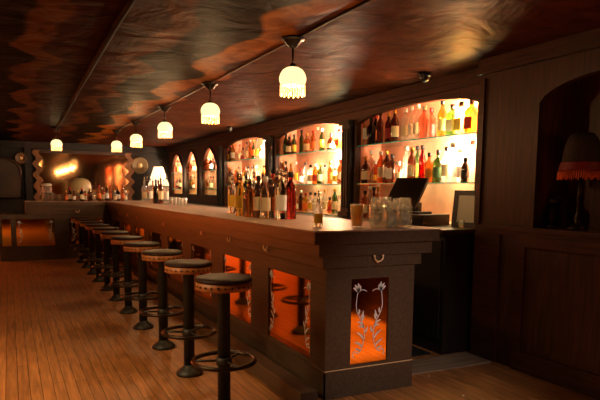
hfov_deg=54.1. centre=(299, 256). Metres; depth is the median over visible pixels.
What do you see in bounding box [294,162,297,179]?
bottle
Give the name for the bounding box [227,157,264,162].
glass shelf
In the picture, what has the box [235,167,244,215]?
bottle
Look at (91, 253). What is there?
bar stool
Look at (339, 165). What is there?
bottle
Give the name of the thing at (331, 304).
bar counter
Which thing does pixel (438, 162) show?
bottle
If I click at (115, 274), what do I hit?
bar stool
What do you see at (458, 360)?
step
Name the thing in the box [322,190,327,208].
bottle
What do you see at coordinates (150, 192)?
bottle
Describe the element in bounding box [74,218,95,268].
bar stool
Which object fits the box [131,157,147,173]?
wall plate
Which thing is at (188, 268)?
bar stool
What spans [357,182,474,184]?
glass shelf
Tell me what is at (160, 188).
bottle
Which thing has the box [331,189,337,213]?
bottle
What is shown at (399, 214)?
mason jar
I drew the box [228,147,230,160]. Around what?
bottle
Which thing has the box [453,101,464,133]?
bottle
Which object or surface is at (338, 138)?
bottle
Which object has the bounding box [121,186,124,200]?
bottle
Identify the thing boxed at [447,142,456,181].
bottle
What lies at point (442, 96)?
trim
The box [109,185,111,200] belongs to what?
bottle
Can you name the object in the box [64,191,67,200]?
bottle
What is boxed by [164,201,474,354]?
bar counter
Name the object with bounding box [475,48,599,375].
wall
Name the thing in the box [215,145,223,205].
column
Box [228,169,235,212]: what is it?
bottle
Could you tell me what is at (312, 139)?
bottle
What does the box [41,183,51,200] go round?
glass canister
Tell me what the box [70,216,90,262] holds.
bar stool
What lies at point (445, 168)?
bottle
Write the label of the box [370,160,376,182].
bottle
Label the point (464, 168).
bottle
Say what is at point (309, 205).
bottle
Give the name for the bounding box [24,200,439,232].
countertop
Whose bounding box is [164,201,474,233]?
countertop
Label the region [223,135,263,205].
trim
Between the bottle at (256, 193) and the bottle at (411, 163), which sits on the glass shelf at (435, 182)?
the bottle at (411, 163)
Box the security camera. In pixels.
[419,72,430,82]
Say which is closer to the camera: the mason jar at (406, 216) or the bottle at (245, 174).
the mason jar at (406, 216)
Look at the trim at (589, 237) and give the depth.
4.29 m
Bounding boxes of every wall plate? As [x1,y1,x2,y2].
[14,152,25,163]
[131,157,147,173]
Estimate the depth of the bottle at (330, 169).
7.90 m
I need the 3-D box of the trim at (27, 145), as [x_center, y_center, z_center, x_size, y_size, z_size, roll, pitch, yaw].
[-6.589,-1.450,13.667,7.100,2.450,0.120,-3,7,-26]
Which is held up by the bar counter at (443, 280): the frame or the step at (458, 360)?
the frame
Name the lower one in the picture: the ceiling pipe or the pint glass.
the pint glass
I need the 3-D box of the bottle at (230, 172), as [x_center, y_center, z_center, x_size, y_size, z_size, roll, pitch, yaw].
[-1.337,-1.538,11.272,0.080,0.324,0.081,-1,7,-11]
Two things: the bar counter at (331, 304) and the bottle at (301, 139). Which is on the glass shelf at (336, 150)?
the bottle at (301, 139)
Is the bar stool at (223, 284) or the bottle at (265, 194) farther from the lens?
the bottle at (265, 194)
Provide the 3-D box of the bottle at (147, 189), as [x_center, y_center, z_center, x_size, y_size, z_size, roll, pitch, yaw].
[-3.014,-1.342,11.610,0.084,0.512,0.084,-2,7,-20]
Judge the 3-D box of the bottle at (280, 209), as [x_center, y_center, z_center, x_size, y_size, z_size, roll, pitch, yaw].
[-0.168,-0.582,5.116,0.105,0.513,0.106,-2,7,-22]
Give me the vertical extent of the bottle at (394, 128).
0.375 m
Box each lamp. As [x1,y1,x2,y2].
[51,128,61,150]
[68,176,91,200]
[111,129,121,151]
[130,121,141,146]
[149,167,168,185]
[157,106,172,137]
[201,81,219,123]
[279,35,305,97]
[557,132,599,229]
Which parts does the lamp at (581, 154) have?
lamp shade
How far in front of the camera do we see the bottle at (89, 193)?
11.66 m
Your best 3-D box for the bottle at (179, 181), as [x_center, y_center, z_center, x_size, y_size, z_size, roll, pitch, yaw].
[-2.981,-1.837,14.603,0.074,0.300,0.075,0,6,-7]
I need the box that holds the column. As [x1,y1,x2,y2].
[337,120,354,216]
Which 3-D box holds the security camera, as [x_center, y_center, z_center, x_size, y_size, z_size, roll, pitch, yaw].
[1.130,-1.621,5.327,0.110,0.086,0.110,-3,7,-26]
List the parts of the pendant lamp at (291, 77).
lamp shade, stem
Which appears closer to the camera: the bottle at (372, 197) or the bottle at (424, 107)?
the bottle at (424, 107)
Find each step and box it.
[102,254,317,399]
[412,352,491,374]
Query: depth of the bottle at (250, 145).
10.46 m
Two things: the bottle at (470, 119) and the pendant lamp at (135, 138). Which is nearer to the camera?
the bottle at (470, 119)
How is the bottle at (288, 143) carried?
on the glass shelf at (336, 150)
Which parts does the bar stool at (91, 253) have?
seat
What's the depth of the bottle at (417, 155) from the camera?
6.29 m
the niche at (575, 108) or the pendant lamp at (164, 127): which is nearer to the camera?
the niche at (575, 108)
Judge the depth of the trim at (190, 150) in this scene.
13.14 m
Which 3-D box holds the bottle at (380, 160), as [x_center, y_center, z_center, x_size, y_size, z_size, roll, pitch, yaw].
[0.938,-1.039,6.835,0.092,0.372,0.093,-2,7,-19]
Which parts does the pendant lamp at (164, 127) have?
lamp shade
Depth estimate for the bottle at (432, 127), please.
6.04 m
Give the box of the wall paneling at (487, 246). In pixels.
[470,232,599,399]
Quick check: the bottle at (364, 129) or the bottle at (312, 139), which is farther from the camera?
the bottle at (312, 139)
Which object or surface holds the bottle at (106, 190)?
on the bar counter at (331, 304)
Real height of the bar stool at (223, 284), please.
0.861 m
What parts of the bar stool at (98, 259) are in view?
seat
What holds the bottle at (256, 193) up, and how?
on the bar counter at (331, 304)
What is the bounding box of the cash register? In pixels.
[384,178,449,225]
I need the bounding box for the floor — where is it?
[0,258,596,399]
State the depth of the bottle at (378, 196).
6.88 m
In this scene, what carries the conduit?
attached to the ceiling
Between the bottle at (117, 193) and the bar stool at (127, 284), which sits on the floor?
the bar stool at (127, 284)
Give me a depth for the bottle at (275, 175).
5.31 m
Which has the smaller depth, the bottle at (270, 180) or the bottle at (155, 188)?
the bottle at (270, 180)
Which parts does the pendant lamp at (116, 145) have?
lamp shade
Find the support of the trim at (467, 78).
attached to the wall at (199, 151)
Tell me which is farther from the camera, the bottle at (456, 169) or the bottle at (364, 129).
the bottle at (364, 129)
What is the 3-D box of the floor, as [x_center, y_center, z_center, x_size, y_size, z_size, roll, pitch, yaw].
[-2.345,0.728,5.881,7.900,0.050,18.400,-3,7,-26]
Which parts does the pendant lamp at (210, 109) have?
lamp shade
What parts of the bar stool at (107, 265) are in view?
seat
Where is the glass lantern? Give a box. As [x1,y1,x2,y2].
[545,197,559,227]
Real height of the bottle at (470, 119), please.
0.325 m
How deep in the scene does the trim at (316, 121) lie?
8.44 m
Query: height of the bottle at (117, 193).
0.278 m
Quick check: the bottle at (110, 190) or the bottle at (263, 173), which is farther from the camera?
the bottle at (110, 190)
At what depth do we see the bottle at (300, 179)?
8.71 m
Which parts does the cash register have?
screen glass, drawer, cash drawer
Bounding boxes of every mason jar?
[369,197,383,225]
[378,197,391,224]
[384,201,397,226]
[391,198,403,226]
[396,200,411,227]
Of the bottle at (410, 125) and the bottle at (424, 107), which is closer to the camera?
the bottle at (424, 107)
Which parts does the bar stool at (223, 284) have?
seat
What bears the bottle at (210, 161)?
on the glass shelf
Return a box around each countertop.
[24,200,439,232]
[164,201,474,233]
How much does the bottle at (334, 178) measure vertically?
0.220 m
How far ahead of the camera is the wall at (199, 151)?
11.33 m
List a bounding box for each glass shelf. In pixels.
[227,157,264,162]
[277,148,341,156]
[295,184,340,184]
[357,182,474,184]
[358,132,476,147]
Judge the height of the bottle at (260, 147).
0.209 m
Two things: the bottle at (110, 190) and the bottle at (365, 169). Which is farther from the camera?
the bottle at (110, 190)
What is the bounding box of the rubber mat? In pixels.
[412,346,430,356]
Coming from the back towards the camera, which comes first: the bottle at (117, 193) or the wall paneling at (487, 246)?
the bottle at (117, 193)
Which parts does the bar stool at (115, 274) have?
seat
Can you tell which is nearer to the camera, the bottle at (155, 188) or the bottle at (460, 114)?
the bottle at (460, 114)
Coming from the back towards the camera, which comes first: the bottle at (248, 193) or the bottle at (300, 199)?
the bottle at (300, 199)
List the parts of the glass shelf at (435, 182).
shelf pane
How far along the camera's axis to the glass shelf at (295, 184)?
7.91 m
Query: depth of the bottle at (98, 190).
11.80 m
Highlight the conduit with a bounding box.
[117,0,371,129]
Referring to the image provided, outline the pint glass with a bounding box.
[350,204,363,226]
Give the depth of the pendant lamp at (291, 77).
4.11 m
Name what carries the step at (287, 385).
on the floor
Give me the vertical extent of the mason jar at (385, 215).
0.211 m
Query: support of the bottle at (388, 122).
on the glass shelf at (470, 134)
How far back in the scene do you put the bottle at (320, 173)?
8.13 m
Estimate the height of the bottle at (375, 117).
0.370 m
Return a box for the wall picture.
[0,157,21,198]
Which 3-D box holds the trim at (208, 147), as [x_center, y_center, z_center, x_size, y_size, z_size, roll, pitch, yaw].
[-1.876,-1.779,12.140,0.020,0.992,1.080,-3,7,-26]
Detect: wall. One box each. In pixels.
[0,147,168,212]
[169,84,479,224]
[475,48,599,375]
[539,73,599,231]
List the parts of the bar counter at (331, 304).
mirror panel, mirror panel, mirror panel, mirror panel, mirror panel, mirror panel, mirror panel, mirror panel, mirror panel, mirror panel, mirror panel, mirror panel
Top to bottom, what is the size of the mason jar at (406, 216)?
0.211 m
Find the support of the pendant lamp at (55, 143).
hanging from the ceiling
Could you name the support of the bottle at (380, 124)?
on the glass shelf at (470, 134)
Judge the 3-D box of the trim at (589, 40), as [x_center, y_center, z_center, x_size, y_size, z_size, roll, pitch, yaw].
[2.962,-0.585,1.846,0.055,1.330,6.800,-3,7,-26]
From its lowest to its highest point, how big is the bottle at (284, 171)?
0.509 m
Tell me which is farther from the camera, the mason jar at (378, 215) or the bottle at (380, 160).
the bottle at (380, 160)
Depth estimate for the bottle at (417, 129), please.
6.15 m
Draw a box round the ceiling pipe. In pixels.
[55,0,135,129]
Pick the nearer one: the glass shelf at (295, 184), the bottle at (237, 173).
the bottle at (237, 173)
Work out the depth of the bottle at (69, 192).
11.60 m
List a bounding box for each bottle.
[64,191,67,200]
[67,188,71,200]
[72,191,75,200]
[79,188,83,200]
[87,188,91,200]
[97,185,100,200]
[101,187,104,200]
[105,185,108,200]
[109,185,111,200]
[115,187,119,200]
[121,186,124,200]
[142,176,146,198]
[145,176,149,201]
[149,175,152,198]
[150,177,153,201]
[153,177,158,203]
[158,174,163,203]
[164,176,168,199]
[178,177,181,188]
[209,157,212,169]
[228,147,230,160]
[228,168,231,184]
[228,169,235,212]
[231,144,234,160]
[235,166,239,187]
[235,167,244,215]
[243,167,247,188]
[243,171,253,216]
[248,140,251,158]
[252,140,255,157]
[252,165,256,188]
[253,176,261,217]
[259,146,262,157]
[260,177,270,218]
[261,166,264,186]
[268,170,272,191]
[271,167,277,217]
[274,160,286,219]
[283,134,287,154]
[283,163,286,184]
[285,161,287,182]
[286,136,291,153]
[286,172,295,218]
[292,134,296,153]
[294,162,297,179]
[298,169,302,181]
[298,190,302,210]
[299,130,303,152]
[302,193,308,211]
[303,133,309,151]
[307,165,311,180]
[307,192,313,208]
[310,130,315,150]
[312,164,316,183]
[314,191,322,226]
[317,163,323,183]
[319,128,324,149]
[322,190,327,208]
[327,133,334,148]
[327,161,332,183]
[327,197,331,213]
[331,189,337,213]
[332,167,336,181]
[335,129,341,147]
[337,159,340,183]
[360,191,368,216]
[361,157,369,182]
[362,120,368,144]
[366,117,375,144]
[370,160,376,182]
[370,187,375,216]
[373,115,377,143]
[374,187,381,209]
[376,151,382,182]
[377,114,383,142]
[382,150,389,182]
[384,113,390,142]
[386,154,397,182]
[390,109,398,141]
[395,161,401,179]
[401,108,408,135]
[407,106,413,135]
[407,147,415,177]
[413,104,421,133]
[415,146,419,177]
[418,105,429,132]
[418,145,425,177]
[424,152,432,182]
[425,107,436,134]
[432,150,443,182]
[437,100,446,135]
[441,146,450,175]
[445,104,455,134]
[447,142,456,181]
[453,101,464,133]
[453,148,461,176]
[460,157,468,181]
[463,100,477,132]
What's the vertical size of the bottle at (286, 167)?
0.350 m
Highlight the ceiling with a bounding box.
[0,0,599,146]
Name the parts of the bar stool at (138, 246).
seat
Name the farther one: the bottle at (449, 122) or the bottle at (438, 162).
the bottle at (438, 162)
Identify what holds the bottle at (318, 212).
on the bar counter at (331, 304)
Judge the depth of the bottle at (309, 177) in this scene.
8.41 m
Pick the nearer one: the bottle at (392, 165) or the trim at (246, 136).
the bottle at (392, 165)
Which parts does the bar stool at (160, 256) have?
seat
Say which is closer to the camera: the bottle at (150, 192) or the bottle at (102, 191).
the bottle at (150, 192)
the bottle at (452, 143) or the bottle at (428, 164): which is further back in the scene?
the bottle at (428, 164)
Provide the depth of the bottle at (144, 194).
10.87 m
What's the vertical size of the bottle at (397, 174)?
0.243 m
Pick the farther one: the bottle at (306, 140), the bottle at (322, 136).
the bottle at (306, 140)
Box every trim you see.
[0,140,167,199]
[167,68,481,152]
[171,153,183,193]
[186,150,197,193]
[201,146,216,194]
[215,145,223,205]
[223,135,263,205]
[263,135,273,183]
[274,120,338,173]
[353,94,478,204]
[474,28,599,223]
[483,224,599,243]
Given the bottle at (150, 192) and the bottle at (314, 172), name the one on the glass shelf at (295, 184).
the bottle at (314, 172)
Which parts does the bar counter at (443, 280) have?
door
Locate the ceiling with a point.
(161, 52)
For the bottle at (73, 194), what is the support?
on the bar counter at (331, 304)
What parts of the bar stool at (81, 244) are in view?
seat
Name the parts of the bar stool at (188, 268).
seat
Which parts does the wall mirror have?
rail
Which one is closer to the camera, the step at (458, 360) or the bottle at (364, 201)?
the step at (458, 360)
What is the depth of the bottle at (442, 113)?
5.80 m
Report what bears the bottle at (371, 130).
on the glass shelf at (470, 134)
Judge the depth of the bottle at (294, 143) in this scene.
9.00 m
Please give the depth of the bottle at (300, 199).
8.71 m
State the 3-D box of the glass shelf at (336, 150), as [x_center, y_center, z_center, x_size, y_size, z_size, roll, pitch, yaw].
[0.242,-1.459,8.251,0.334,0.010,2.034,-3,7,-26]
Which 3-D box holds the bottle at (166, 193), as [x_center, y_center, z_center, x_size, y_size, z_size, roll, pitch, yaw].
[-2.197,-1.115,9.665,0.084,0.512,0.085,1,6,-1]
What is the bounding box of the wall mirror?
[32,149,134,200]
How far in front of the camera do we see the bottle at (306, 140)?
8.47 m
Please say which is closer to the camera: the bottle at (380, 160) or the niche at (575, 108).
the niche at (575, 108)
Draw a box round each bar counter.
[0,200,439,399]
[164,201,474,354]
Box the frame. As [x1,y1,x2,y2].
[451,190,474,227]
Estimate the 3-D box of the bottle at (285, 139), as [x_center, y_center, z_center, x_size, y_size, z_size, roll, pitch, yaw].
[-0.216,-1.716,8.976,0.081,0.328,0.082,0,6,-1]
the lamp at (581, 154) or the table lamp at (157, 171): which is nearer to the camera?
the lamp at (581, 154)
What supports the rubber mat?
on the floor
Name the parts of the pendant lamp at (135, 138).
lamp shade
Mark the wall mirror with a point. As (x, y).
(56, 168)
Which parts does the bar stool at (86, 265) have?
seat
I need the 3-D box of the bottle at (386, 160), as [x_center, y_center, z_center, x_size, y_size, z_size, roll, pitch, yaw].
[0.993,-1.029,6.739,0.092,0.373,0.093,2,7,12]
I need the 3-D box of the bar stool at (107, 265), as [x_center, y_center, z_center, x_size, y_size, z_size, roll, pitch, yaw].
[-2.640,0.025,8.031,0.409,0.861,0.409,5,8,35]
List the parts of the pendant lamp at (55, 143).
lamp shade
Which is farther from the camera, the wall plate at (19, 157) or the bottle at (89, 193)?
the wall plate at (19, 157)
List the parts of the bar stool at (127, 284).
seat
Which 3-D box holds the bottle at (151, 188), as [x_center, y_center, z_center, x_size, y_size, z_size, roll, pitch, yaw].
[-2.851,-1.304,11.394,0.100,0.489,0.101,1,6,4]
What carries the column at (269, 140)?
attached to the wall at (199, 151)
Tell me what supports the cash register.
on the bar counter at (443, 280)
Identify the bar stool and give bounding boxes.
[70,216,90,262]
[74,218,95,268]
[79,221,103,274]
[84,223,111,281]
[91,227,121,290]
[99,231,132,300]
[109,235,142,313]
[121,241,159,329]
[139,249,182,350]
[161,259,216,377]
[191,273,256,399]
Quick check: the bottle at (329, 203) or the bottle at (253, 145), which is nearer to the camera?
the bottle at (329, 203)
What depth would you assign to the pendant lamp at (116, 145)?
10.72 m
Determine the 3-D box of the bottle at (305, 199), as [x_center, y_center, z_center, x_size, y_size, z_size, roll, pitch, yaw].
[0.083,-0.799,8.602,0.093,0.274,0.094,2,7,14]
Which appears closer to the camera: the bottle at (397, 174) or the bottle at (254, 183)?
the bottle at (254, 183)
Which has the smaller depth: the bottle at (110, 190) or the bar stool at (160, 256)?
the bar stool at (160, 256)
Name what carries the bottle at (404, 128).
on the glass shelf at (470, 134)
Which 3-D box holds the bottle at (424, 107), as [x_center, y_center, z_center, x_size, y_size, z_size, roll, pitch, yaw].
[1.263,-1.368,5.981,0.114,0.337,0.114,3,7,21]
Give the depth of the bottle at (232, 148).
11.06 m
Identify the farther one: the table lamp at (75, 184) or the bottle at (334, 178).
the table lamp at (75, 184)
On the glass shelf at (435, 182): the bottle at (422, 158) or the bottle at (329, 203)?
the bottle at (422, 158)
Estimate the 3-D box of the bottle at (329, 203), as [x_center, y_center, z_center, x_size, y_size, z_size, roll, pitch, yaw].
[0.403,-0.696,7.954,0.072,0.222,0.073,4,7,31]
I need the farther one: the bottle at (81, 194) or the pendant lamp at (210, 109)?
the bottle at (81, 194)
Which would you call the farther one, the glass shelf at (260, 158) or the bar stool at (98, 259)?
the glass shelf at (260, 158)
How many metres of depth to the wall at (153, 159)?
14.81 m
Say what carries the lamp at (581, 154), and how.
in the niche at (575, 108)
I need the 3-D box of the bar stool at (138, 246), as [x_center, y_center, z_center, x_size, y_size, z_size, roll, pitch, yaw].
[-1.561,0.283,5.835,0.409,0.861,0.409,-6,9,-43]
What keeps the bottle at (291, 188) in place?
on the bar counter at (331, 304)
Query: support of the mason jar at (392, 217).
on the bar counter at (331, 304)
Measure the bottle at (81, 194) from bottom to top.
0.265 m
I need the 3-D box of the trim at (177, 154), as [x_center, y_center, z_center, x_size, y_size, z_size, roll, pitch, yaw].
[-3.025,-2.052,14.462,0.020,0.992,1.110,-3,7,-26]
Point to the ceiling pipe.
(128, 4)

